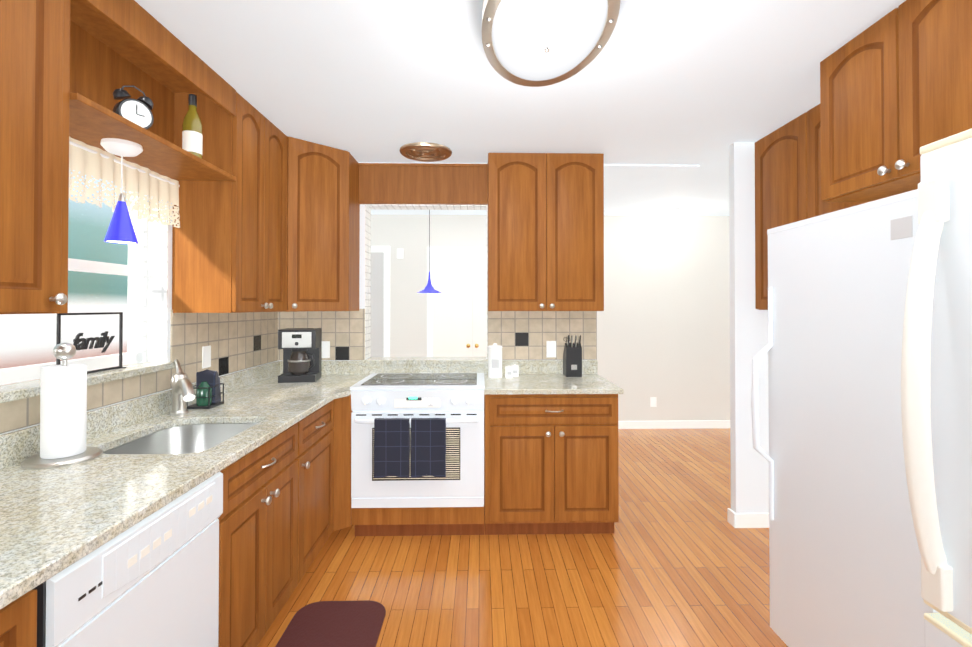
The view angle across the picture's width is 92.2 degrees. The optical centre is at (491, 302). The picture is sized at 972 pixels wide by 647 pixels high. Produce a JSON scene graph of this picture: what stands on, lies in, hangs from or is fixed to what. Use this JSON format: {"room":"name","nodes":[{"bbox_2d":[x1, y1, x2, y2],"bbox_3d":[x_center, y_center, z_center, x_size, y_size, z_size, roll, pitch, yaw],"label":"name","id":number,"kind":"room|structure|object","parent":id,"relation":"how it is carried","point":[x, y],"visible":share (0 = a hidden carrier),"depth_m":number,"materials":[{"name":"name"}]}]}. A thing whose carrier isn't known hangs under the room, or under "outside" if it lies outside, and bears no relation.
{"room":"kitchen","nodes":[
{"label":"kitchen","id":0,"kind":"room"},
{"bbox_2d":[0,203,275,434],"bbox_3d":[-1.569,0.184,1.069,0.150,2.450,4.920,0,-1,-1],"label":"wall","id":1,"kind":"structure","parent":0,"point":[169,284],"depth_m":2.21,"materials":[{"name":"white paint"}]},
{"bbox_2d":[0,0,69,313],"bbox_3d":[-1.321,-0.500,0.886,0.333,1.055,0.930,0,-1,-1],"label":"upper cabinet","id":2,"kind":"object","parent":1,"relation":"attached to","point":[34,109],"visible":1,"depth_m":1.23,"materials":[{"name":"brown wood"}]},
{"bbox_2d":[0,170,167,384],"bbox_3d":[-1.585,-0.155,1.754,0.149,0.860,0.885,0,-1,-1],"label":"window","id":3,"kind":"structure","parent":1,"relation":"in","point":[133,269],"depth_m":2.15,"materials":[{"name":"white glass"}]},
{"bbox_2d":[0,362,174,402],"bbox_3d":[-1.547,0.290,1.761,0.145,0.030,0.904,0,-1,-1],"label":"window sill","id":4,"kind":"structure","parent":1,"relation":"attached to","point":[18,391],"depth_m":1.77,"materials":[{"name":"stone"}]},
{"bbox_2d":[56,312,125,373],"bbox_3d":[-1.561,0.158,1.829,0.040,0.236,0.300,0,-1,-1],"label":"sign frame","id":5,"kind":"object","parent":4,"relation":"on","point":[99,343],"visible":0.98,"depth_m":1.85,"materials":[{"name":"black plastic"}]},
{"bbox_2d":[0,310,277,433],"bbox_3d":[-1.497,0.214,1.491,0.013,0.373,3.762,0,-1,-1],"label":"backsplash","id":6,"kind":"structure","parent":1,"relation":"attached to","point":[223,343],"depth_m":2.40,"materials":[{"name":"tile"}]},
{"bbox_2d":[69,0,235,180],"bbox_3d":[-1.359,-0.802,1.793,0.298,0.435,0.880,0,-1,-1],"label":"shelf","id":7,"kind":"object","parent":1,"relation":"attached to","point":[116,44],"visible":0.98,"depth_m":1.79,"materials":[{"name":"brown wood"}]},
{"bbox_2d":[100,138,142,243],"bbox_3d":[-1.359,-0.402,1.719,0.124,0.364,0.124,0,-1,-1],"label":"pendant light","id":8,"kind":"object","parent":7,"relation":"hanging from","point":[120,230],"visible":1,"depth_m":1.70,"materials":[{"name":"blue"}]},
{"bbox_2d":[69,136,179,227],"bbox_3d":[-1.480,-0.464,1.787,0.038,0.230,0.886,0,-1,-1],"label":"curtain valance","id":9,"kind":"object","parent":7,"relation":"hanging from","point":[89,162],"visible":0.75,"depth_m":1.86,"materials":[{"name":"beige fabric"}]},
{"bbox_2d":[113,86,153,129],"bbox_3d":[-1.287,-0.695,1.683,0.054,0.172,0.121,0,-1,34],"label":"alarm clock","id":10,"kind":"object","parent":7,"relation":"on","point":[138,111],"visible":0.67,"depth_m":1.67,"materials":[{"name":"black plastic"}]},
{"bbox_2d":[182,94,202,158],"bbox_3d":[-1.306,-0.754,2.044,0.075,0.303,0.075,0,-1,-1],"label":"wine bottle","id":11,"kind":"object","parent":7,"relation":"on","point":[192,139],"visible":0.81,"depth_m":2.02,"materials":[{"name":"yellow"}]},
{"bbox_2d":[172,92,286,312],"bbox_3d":[-1.358,-0.480,2.525,0.333,1.065,0.590,0,-1,-1],"label":"upper cabinet","id":12,"kind":"object","parent":1,"relation":"attached to","point":[228,246],"visible":0.96,"depth_m":2.24,"materials":[{"name":"brown wood"}]},
{"bbox_2d":[280,162,487,360],"bbox_3d":[-0.388,0.207,3.481,2.320,2.450,0.150,0,-1,-1],"label":"wall","id":13,"kind":"structure","parent":0,"point":[362,265],"depth_m":3.40,"materials":[{"name":"white paint"}]},
{"bbox_2d":[283,136,359,311],"bbox_3d":[-1.244,-0.474,3.100,0.588,1.065,0.581,0,-1,-1],"label":"upper cabinet","id":14,"kind":"object","parent":13,"relation":"attached to","point":[323,239],"visible":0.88,"depth_m":2.97,"materials":[{"name":"brown wood"}]},
{"bbox_2d":[358,163,487,204],"bbox_3d":[-0.491,-0.859,3.393,0.930,0.290,0.036,0,-1,-1],"label":"panel","id":15,"kind":"object","parent":13,"relation":"attached to","point":[423,183],"visible":0.98,"depth_m":3.38,"materials":[{"name":"brown wood"}]},
{"bbox_2d":[365,204,487,358],"bbox_3d":[-0.473,-0.150,3.482,0.890,1.125,0.152,0,-1,-1],"label":"trim","id":16,"kind":"structure","parent":13,"relation":"attached to","point":[368,207],"depth_m":3.45,"materials":[{"name":"white wood"}]},
{"bbox_2d":[278,309,596,360],"bbox_3d":[-0.382,0.233,3.399,2.312,0.373,0.013,0,-1,-1],"label":"backsplash","id":17,"kind":"structure","parent":13,"relation":"attached to","point":[528,335],"depth_m":3.41,"materials":[{"name":"tile"}]},
{"bbox_2d":[488,153,603,310],"bbox_3d":[0.367,-0.473,3.261,0.780,1.065,0.333,0,-1,-1],"label":"upper cabinet","id":18,"kind":"object","parent":13,"relation":"attached to","point":[545,231],"visible":1,"depth_m":3.13,"materials":[{"name":"brown wood"}]},
{"bbox_2d":[350,373,484,507],"bbox_3d":[-0.440,0.857,3.006,0.793,0.721,0.633,0,-1,-1],"label":"range","id":19,"kind":"object","parent":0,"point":[417,440],"visible":0.98,"depth_m":2.76,"materials":[{"name":"white metal"}]},
{"bbox_2d":[135,0,905,215],"bbox_3d":[1.219,-1.052,2.083,5.970,0.040,6.800,0,-1,-1],"label":"ceiling","id":20,"kind":"structure","parent":0,"point":[704,84],"depth_m":2.18,"materials":[{"name":"paint"}]},
{"bbox_2d":[400,142,451,161],"bbox_3d":[-0.441,-1.010,3.156,0.350,0.021,0.350,0,-1,-1],"label":"ceiling light","id":21,"kind":"object","parent":20,"relation":"in","point":[425,151],"visible":1,"depth_m":3.12,"materials":[{"name":"brown metal"}]},
{"bbox_2d":[417,210,440,292],"bbox_3d":[-0.560,-0.549,4.239,0.220,0.922,0.220,0,-1,-1],"label":"pendant light","id":22,"kind":"object","parent":20,"relation":"hanging from","point":[429,287],"visible":0.92,"depth_m":4.23,"materials":[{"name":"blue glass"}]},
{"bbox_2d":[482,0,619,86],"bbox_3d":[0.194,-0.953,1.626,0.455,0.163,0.800,0,-1,-1],"label":"lamp","id":23,"kind":"object","parent":20,"relation":"attached to","point":[534,43],"visible":1,"depth_m":1.58,"materials":[{"name":"white glass"}]},
{"bbox_2d":[257,428,787,646],"bbox_3d":[1.219,1.448,2.059,5.970,0.060,6.800,0,-1,-1],"label":"floor","id":24,"kind":"structure","parent":0,"point":[675,559],"depth_m":2.43,"materials":[{"name":"brown wood"}]},
{"bbox_2d":[0,590,36,646],"bbox_3d":[-1.165,0.966,0.580,0.612,0.876,0.616,0,-1,-1],"label":"base cabinet","id":25,"kind":"object","parent":24,"relation":"on","point":[18,619],"depth_m":0.86,"materials":[{"name":"brown wood"}]},
{"bbox_2d":[0,357,623,608],"bbox_3d":[-0.340,0.563,1.603,2.308,0.332,3.940,0,-1,-1],"label":"countertop","id":26,"kind":"structure","parent":25,"relation":"on","point":[155,456],"depth_m":1.60,"materials":[{"name":"stone"}]},
{"bbox_2d":[21,342,102,468],"bbox_3d":[-1.372,0.316,1.502,0.194,0.373,0.194,0,-1,-1],"label":"paper towel holder","id":27,"kind":"object","parent":26,"relation":"on","point":[63,411],"visible":1,"depth_m":1.46,"materials":[{"name":"white paper"}]},
{"bbox_2d":[103,423,257,453],"bbox_3d":[-1.181,0.634,1.813,0.450,0.195,0.560,0,-1,-1],"label":"sink basin","id":28,"kind":"object","parent":26,"relation":"in","point":[174,438],"depth_m":2.03,"materials":[{"name":"silver metal"}]},
{"bbox_2d":[170,359,194,415],"bbox_3d":[-1.373,0.387,2.082,0.230,0.241,0.256,0,-1,-1],"label":"faucet","id":29,"kind":"object","parent":26,"relation":"on","point":[183,394],"visible":1,"depth_m":2.11,"materials":[{"name":"silver metal"}]},
{"bbox_2d":[187,369,223,408],"bbox_3d":[-1.402,0.420,2.295,0.110,0.180,0.130,0,-1,-1],"label":"sink caddy","id":30,"kind":"object","parent":26,"relation":"on","point":[208,390],"visible":0.81,"depth_m":2.29,"materials":[{"name":"black plastic"}]},
{"bbox_2d":[278,328,321,382],"bbox_3d":[-1.270,0.347,3.110,0.230,0.340,0.208,0,-1,-9],"label":"coffee maker","id":31,"kind":"object","parent":26,"relation":"on","point":[302,351],"visible":1,"depth_m":3.03,"materials":[{"name":"black plastic"}]},
{"bbox_2d":[488,343,518,377],"bbox_3d":[0.086,0.401,3.244,0.221,0.236,0.119,0,-1,-1],"label":"canister set","id":32,"kind":"object","parent":26,"relation":"on","point":[495,360],"visible":0.98,"depth_m":3.20,"materials":[{"name":"white ceramic"}]},
{"bbox_2d":[563,335,581,376],"bbox_3d":[0.568,0.374,3.308,0.127,0.291,0.155,0,-1,-1],"label":"knife block","id":33,"kind":"object","parent":26,"relation":"on","point":[572,359],"visible":1,"depth_m":3.26,"materials":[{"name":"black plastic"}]},
{"bbox_2d":[32,471,222,646],"bbox_3d":[-1.150,0.974,1.197,0.594,0.872,0.602,0,-1,-1],"label":"dishwasher","id":34,"kind":"object","parent":24,"relation":"on","point":[151,580],"visible":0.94,"depth_m":1.18,"materials":[{"name":"white plastic"}]},
{"bbox_2d":[218,463,303,646],"bbox_3d":[-1.193,1.086,1.832,0.612,0.660,0.653,0,-1,-1],"label":"base cabinet","id":35,"kind":"object","parent":24,"relation":"on","point":[286,513],"depth_m":1.78,"materials":[{"name":"brown wood"}]},
{"bbox_2d":[234,399,335,573],"bbox_3d":[-1.206,0.983,2.422,0.612,0.876,0.526,0,-1,-1],"label":"base cabinet","id":36,"kind":"object","parent":24,"relation":"on","point":[311,441],"depth_m":2.37,"materials":[{"name":"brown wood"}]},
{"bbox_2d":[275,600,385,646],"bbox_3d":[-0.674,1.408,1.737,0.410,0.014,0.940,0,-1,-1],"label":"mat","id":37,"kind":"object","parent":24,"relation":"on","point":[338,624],"visible":0.96,"depth_m":2.03,"materials":[{"name":"red fabric"}]},
{"bbox_2d":[336,395,352,529],"bbox_3d":[-1.182,0.989,3.027,0.688,0.876,0.682,0,-1,-1],"label":"base cabinet","id":38,"kind":"object","parent":24,"relation":"on","point":[343,405],"depth_m":2.74,"materials":[{"name":"brown wood"}]},
{"bbox_2d":[483,394,618,534],"bbox_3d":[0.358,0.990,3.096,0.806,0.876,0.613,0,-1,-1],"label":"base cabinet","id":39,"kind":"object","parent":24,"relation":"on","point":[550,463],"depth_m":2.79,"materials":[{"name":"brown wood"}]},
{"bbox_2d":[751,189,938,646],"bbox_3d":[1.525,0.552,1.617,0.877,1.725,0.715,0,-1,-1],"label":"freezer","id":40,"kind":"object","parent":24,"relation":"on","point":[845,560],"visible":0.65,"depth_m":1.57,"materials":[{"name":"white metal"}]},
{"bbox_2d":[901,128,971,646],"bbox_3d":[1.505,0.495,0.817,0.954,1.822,0.845,0,-1,-1],"label":"fridge","id":41,"kind":"object","parent":24,"relation":"on","point":[936,386],"visible":1,"depth_m":1.15,"materials":[{"name":"white metal"}]},
{"bbox_2d":[371,215,729,420],"bbox_3d":[1.144,0.226,5.420,5.970,2.450,0.100,0,-1,-1],"label":"wall","id":42,"kind":"structure","parent":0,"point":[663,327],"depth_m":5.37,"materials":[{"name":"beige paint"}]},
{"bbox_2d":[371,246,486,356],"bbox_3d":[-0.711,0.404,5.282,2.045,2.090,0.087,0,-1,-1],"label":"door","id":43,"kind":"structure","parent":42,"relation":"attached to","point":[453,308],"depth_m":5.31,"materials":[{"name":"white wood"}]},
{"bbox_2d":[650,397,656,406],"bbox_3d":[1.865,1.145,5.374,0.070,0.110,0.005,0,-1,-1],"label":"electrical outlet","id":44,"kind":"object","parent":42,"relation":"attached to","point":[653,401],"visible":1,"depth_m":5.37,"materials":[{"name":"white plastic"}]},
{"bbox_2d":[618,420,729,428],"bbox_3d":[1.145,1.405,5.351,5.770,0.090,0.014,0,-1,-1],"label":"baseboard","id":45,"kind":"structure","parent":42,"relation":"attached to","point":[702,424],"depth_m":5.37,"materials":[{"name":"white wood"}]},
{"bbox_2d":[604,164,699,167],"bbox_3d":[1.157,-1.012,3.477,0.770,0.012,0.050,0,-1,-1],"label":"header beam","id":46,"kind":"structure","parent":0,"point":[643,166],"depth_m":3.46,"materials":[{"name":"paint"}]},
{"bbox_2d":[729,143,740,512],"bbox_3d":[1.553,0.203,3.009,0.002,2.450,0.060,0,-1,-1],"label":"wall","id":47,"kind":"structure","parent":0,"point":[735,148],"depth_m":2.99,"materials":[{"name":"white paint"}]},
{"bbox_2d":[730,510,768,527],"bbox_3d":[2.810,1.382,2.996,2.545,0.090,0.030,0,-1,-1],"label":"baseboard","id":48,"kind":"structure","parent":47,"relation":"attached to","point":[748,520],"depth_m":2.96,"materials":[{"name":"white wood"}]},
{"bbox_2d":[755,104,867,309],"bbox_3d":[1.812,-0.485,2.471,0.363,1.055,0.940,0,-1,-1],"label":"upper cabinet","id":49,"kind":"object","parent":47,"relation":"attached to","point":[787,173],"visible":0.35,"depth_m":2.63,"materials":[{"name":"brown wood"}]},
{"bbox_2d":[820,0,971,201],"bbox_3d":[1.703,-0.723,1.611,0.618,0.595,0.740,0,-1,-1],"label":"upper cabinet","id":50,"kind":"object","parent":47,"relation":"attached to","point":[895,89],"visible":1,"depth_m":1.61,"materials":[{"name":"brown wood"}]},
{"label":"outside","id":51,"kind":"structure","parent":0,"visible":0},
{"bbox_2d":[0,170,134,385],"bbox_3d":[-3.994,-0.354,2.360,0.020,3.650,7.000,0,-1,-1],"label":"window pane","id":52,"kind":"structure","parent":51,"point":[92,278],"depth_m":4.63,"materials":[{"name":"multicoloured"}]}
]}

